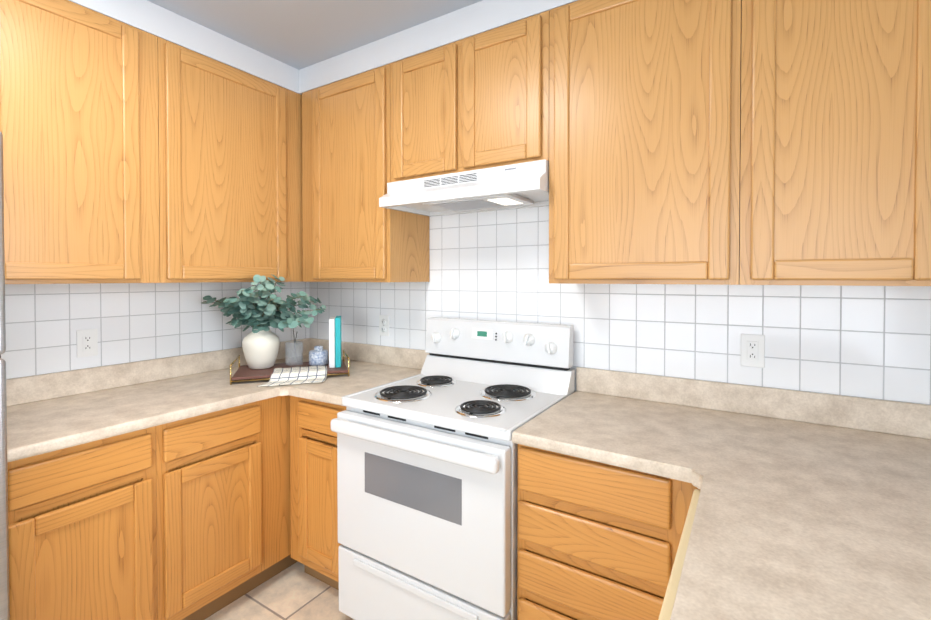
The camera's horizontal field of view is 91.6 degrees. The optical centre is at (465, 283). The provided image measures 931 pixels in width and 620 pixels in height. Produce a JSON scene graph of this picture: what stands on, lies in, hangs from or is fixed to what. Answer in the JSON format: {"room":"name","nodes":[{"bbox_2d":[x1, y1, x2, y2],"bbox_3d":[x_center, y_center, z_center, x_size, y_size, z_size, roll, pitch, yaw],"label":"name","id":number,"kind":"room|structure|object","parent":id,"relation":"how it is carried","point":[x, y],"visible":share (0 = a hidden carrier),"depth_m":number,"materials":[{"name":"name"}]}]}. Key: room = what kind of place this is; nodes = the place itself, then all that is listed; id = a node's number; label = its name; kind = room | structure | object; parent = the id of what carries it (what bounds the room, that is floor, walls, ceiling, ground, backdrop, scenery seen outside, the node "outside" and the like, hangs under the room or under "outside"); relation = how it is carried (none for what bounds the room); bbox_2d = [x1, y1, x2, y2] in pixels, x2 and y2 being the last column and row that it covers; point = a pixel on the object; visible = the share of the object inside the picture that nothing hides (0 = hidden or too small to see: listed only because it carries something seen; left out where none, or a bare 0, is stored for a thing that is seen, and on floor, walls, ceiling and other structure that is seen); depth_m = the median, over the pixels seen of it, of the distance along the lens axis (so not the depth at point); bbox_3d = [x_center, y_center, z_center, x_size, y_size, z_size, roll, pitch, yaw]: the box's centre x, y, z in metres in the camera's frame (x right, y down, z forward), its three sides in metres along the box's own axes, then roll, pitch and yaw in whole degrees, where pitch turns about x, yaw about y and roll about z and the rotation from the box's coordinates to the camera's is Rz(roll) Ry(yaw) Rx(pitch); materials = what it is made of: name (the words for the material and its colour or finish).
{"room":"kitchen","nodes":[
{"label":"kitchen","id":0,"kind":"room"},
{"bbox_2d":[1,282,309,378],"bbox_3d":[-2.193,0.122,1.114,0.100,2.530,4.500,0,1,32],"label":"wall","id":1,"kind":"structure","parent":0,"point":[132,322],"depth_m":2.03,"materials":[{"name":"tile"}]},
{"bbox_2d":[0,0,159,283],"bbox_3d":[-1.544,-0.512,1.726,0.324,1.020,0.552,0,1,32],"label":"upper cabinet","id":2,"kind":"object","parent":1,"relation":"attached to","point":[79,107],"visible":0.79,"depth_m":1.65,"materials":[{"name":"brown wood"}]},
{"bbox_2d":[76,329,97,357],"bbox_3d":[-1.611,0.253,1.930,0.010,0.116,0.072,0,1,32],"label":"electrical outlet","id":3,"kind":"object","parent":1,"relation":"attached to","point":[87,342],"visible":1,"depth_m":1.93,"materials":[{"name":"white plastic"}]},
{"bbox_2d":[68,0,299,93],"bbox_3d":[-1.810,-1.082,1.317,0.309,0.127,2.880,0,1,32],"label":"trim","id":4,"kind":"structure","parent":1,"relation":"attached to","point":[144,15],"depth_m":2.00,"materials":[{"name":"white paint"}]},
{"bbox_2d":[157,37,302,282],"bbox_3d":[-1.129,-0.521,2.381,0.324,1.020,0.995,0,1,32],"label":"upper cabinet","id":5,"kind":"object","parent":1,"relation":"attached to","point":[230,169],"visible":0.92,"depth_m":2.11,"materials":[{"name":"brown wood"}]},
{"bbox_2d":[205,562,353,619],"bbox_3d":[-0.588,1.430,0.115,3.900,0.060,4.500,0,1,32],"label":"floor","id":6,"kind":"structure","parent":0,"point":[295,591],"depth_m":1.96,"materials":[{"name":"tile"}]},
{"bbox_2d":[0,132,9,619],"bbox_3d":[-1.721,0.495,1.012,0.791,1.784,0.864,0,1,32],"label":"refrigerator","id":7,"kind":"object","parent":6,"relation":"on","point":[4,579],"visible":1,"depth_m":1.18,"materials":[{"name":"grey"}]},
{"bbox_2d":[7,426,156,619],"bbox_3d":[-1.462,0.942,1.616,0.601,0.876,0.406,0,1,32],"label":"base cabinet","id":8,"kind":"object","parent":6,"relation":"on","point":[82,534],"visible":0.88,"depth_m":1.45,"materials":[{"name":"brown wood"}]},
{"bbox_2d":[156,395,297,619],"bbox_3d":[-1.049,0.933,2.268,0.601,0.876,1.136,0,1,32],"label":"base cabinet","id":9,"kind":"object","parent":6,"relation":"on","point":[223,522],"visible":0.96,"depth_m":1.83,"materials":[{"name":"brown wood"}]},
{"bbox_2d":[6,338,428,461],"bbox_3d":[-0.995,0.428,1.986,0.988,0.139,1.544,0,1,32],"label":"countertop","id":10,"kind":"structure","parent":9,"relation":"on","point":[49,412],"depth_m":1.89,"materials":[{"name":"laminate"}]},
{"bbox_2d":[230,349,349,384],"bbox_3d":[-0.873,0.411,2.288,0.531,0.090,0.300,0,1,-20],"label":"tray","id":11,"kind":"object","parent":10,"relation":"on","point":[244,372],"visible":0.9,"depth_m":2.22,"materials":[{"name":"brown wood"}]},
{"bbox_2d":[201,274,325,368],"bbox_3d":[-0.999,0.186,2.275,0.614,0.474,0.430,0,1,32],"label":"vase","id":12,"kind":"object","parent":11,"relation":"on","point":[261,340],"visible":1,"depth_m":2.23,"materials":[{"name":"beige ceramic"}]},
{"bbox_2d":[257,365,326,386],"bbox_3d":[-0.809,0.435,2.156,0.323,0.039,0.383,0,1,32],"label":"tea towel","id":13,"kind":"object","parent":11,"relation":"on","point":[301,375],"visible":0.98,"depth_m":2.14,"materials":[{"name":"white fabric"}]},
{"bbox_2d":[285,329,302,365],"bbox_3d":[-0.896,0.329,2.369,0.092,0.185,0.092,0,1,32],"label":"glass","id":14,"kind":"object","parent":11,"relation":"on","point":[298,352],"visible":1,"depth_m":2.35,"materials":[{"name":"white"}]},
{"bbox_2d":[309,346,327,365],"bbox_3d":[-0.770,0.374,2.372,0.096,0.096,0.096,0,1,32],"label":"lidded jar","id":15,"kind":"object","parent":11,"relation":"on","point":[318,355],"visible":1,"depth_m":2.34,"materials":[{"name":"blue ceramic"}]},
{"bbox_2d":[329,316,341,367],"bbox_3d":[-0.677,0.297,2.358,0.056,0.250,0.152,0,1,-14],"label":"books","id":16,"kind":"object","parent":11,"relation":"on","point":[335,355],"visible":1,"depth_m":2.29,"materials":[{"name":"white paper"}]},
{"bbox_2d":[290,396,345,589],"bbox_3d":[-0.491,0.933,2.225,0.384,0.876,0.612,0,1,32],"label":"base cabinet","id":17,"kind":"object","parent":6,"relation":"on","point":[315,544],"visible":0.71,"depth_m":1.98,"materials":[{"name":"brown wood"}]},
{"bbox_2d":[330,317,574,619],"bbox_3d":[-0.037,0.777,1.861,0.762,1.198,0.687,0,1,32],"label":"range","id":18,"kind":"object","parent":6,"relation":"on","point":[427,471],"visible":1,"depth_m":1.65,"materials":[{"name":"white metal"}]},
{"bbox_2d":[517,444,699,619],"bbox_3d":[0.837,0.945,1.384,1.219,0.876,0.612,0,1,32],"label":"base cabinet","id":19,"kind":"object","parent":6,"relation":"on","point":[597,540],"visible":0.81,"depth_m":1.32,"materials":[{"name":"brown wood"}]},
{"bbox_2d":[658,489,699,619],"bbox_3d":[0.691,0.950,0.732,0.646,0.860,0.630,0,1,32],"label":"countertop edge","id":20,"kind":"object","parent":6,"relation":"on","point":[669,599],"visible":0.17,"depth_m":0.85,"materials":[{"name":"beige"}]},
{"bbox_3d":[0.161,0.966,-0.154,0.603,0.876,1.426,0,1,32],"label":"base cabinet","id":21,"kind":"object","parent":6,"relation":"on","visible":0},
{"bbox_2d":[512,367,930,619],"bbox_3d":[0.290,0.449,0.478,1.260,0.139,2.716,0,1,32],"label":"countertop","id":22,"kind":"structure","parent":21,"relation":"on","point":[813,506],"depth_m":1.10,"materials":[{"name":"laminate"}]},
{"bbox_2d":[148,0,481,69],"bbox_3d":[-0.588,-1.169,0.080,3.900,0.080,4.500,0,1,32],"label":"ceiling","id":23,"kind":"structure","parent":0,"point":[299,34],"depth_m":1.99,"materials":[{"name":"grey paint"}]},
{"bbox_2d":[309,206,930,404],"bbox_3d":[0.632,0.111,1.929,3.800,2.530,0.100,0,1,32],"label":"wall","id":24,"kind":"structure","parent":0,"point":[872,342],"depth_m":1.79,"materials":[{"name":"tile"}]},
{"bbox_2d":[302,64,429,281],"bbox_3d":[-0.542,-0.521,2.408,0.630,1.020,0.324,0,1,32],"label":"upper cabinet","id":25,"kind":"object","parent":24,"relation":"attached to","point":[353,231],"visible":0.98,"depth_m":2.25,"materials":[{"name":"brown wood"}]},
{"bbox_2d":[379,315,388,335],"bbox_3d":[-0.460,0.236,2.557,0.072,0.116,0.009,0,1,32],"label":"electrical outlet","id":26,"kind":"object","parent":24,"relation":"attached to","point":[383,325],"visible":1,"depth_m":2.55,"materials":[{"name":"white plastic"}]},
{"bbox_2d":[300,0,577,94],"bbox_3d":[0.375,-1.089,1.832,3.448,0.127,0.309,0,1,32],"label":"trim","id":27,"kind":"structure","parent":24,"relation":"attached to","point":[479,17],"depth_m":2.00,"materials":[{"name":"white paint"}]},
{"bbox_2d":[390,10,548,181],"bbox_3d":[0.057,-0.747,2.026,0.784,0.558,0.324,0,1,32],"label":"upper cabinet","id":28,"kind":"object","parent":24,"relation":"attached to","point":[478,101],"visible":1,"depth_m":1.85,"materials":[{"name":"brown wood"}]},
{"bbox_2d":[379,159,548,216],"bbox_3d":[0.041,-0.407,2.005,0.780,0.118,0.384,0,1,32],"label":"range hood","id":29,"kind":"object","parent":28,"relation":"attached to","point":[517,186],"visible":0.98,"depth_m":1.89,"materials":[{"name":"white metal"}]},
{"bbox_2d":[549,0,741,284],"bbox_3d":[0.648,-0.511,1.654,0.612,1.020,0.324,0,1,32],"label":"upper cabinet","id":30,"kind":"object","parent":24,"relation":"attached to","point":[644,135],"visible":1,"depth_m":1.50,"materials":[{"name":"brown wood"}]},
{"bbox_2d":[741,334,764,367],"bbox_3d":[1.025,0.239,1.616,0.072,0.116,0.010,0,1,32],"label":"electrical outlet","id":31,"kind":"object","parent":24,"relation":"attached to","point":[752,350],"visible":1,"depth_m":1.61,"materials":[{"name":"white plastic"}]},
{"bbox_2d":[739,0,930,285],"bbox_3d":[1.105,-0.507,1.365,0.464,1.020,0.324,0,1,32],"label":"upper cabinet","id":32,"kind":"object","parent":24,"relation":"attached to","point":[835,173],"visible":1,"depth_m":1.24,"materials":[{"name":"brown wood"}]}
]}

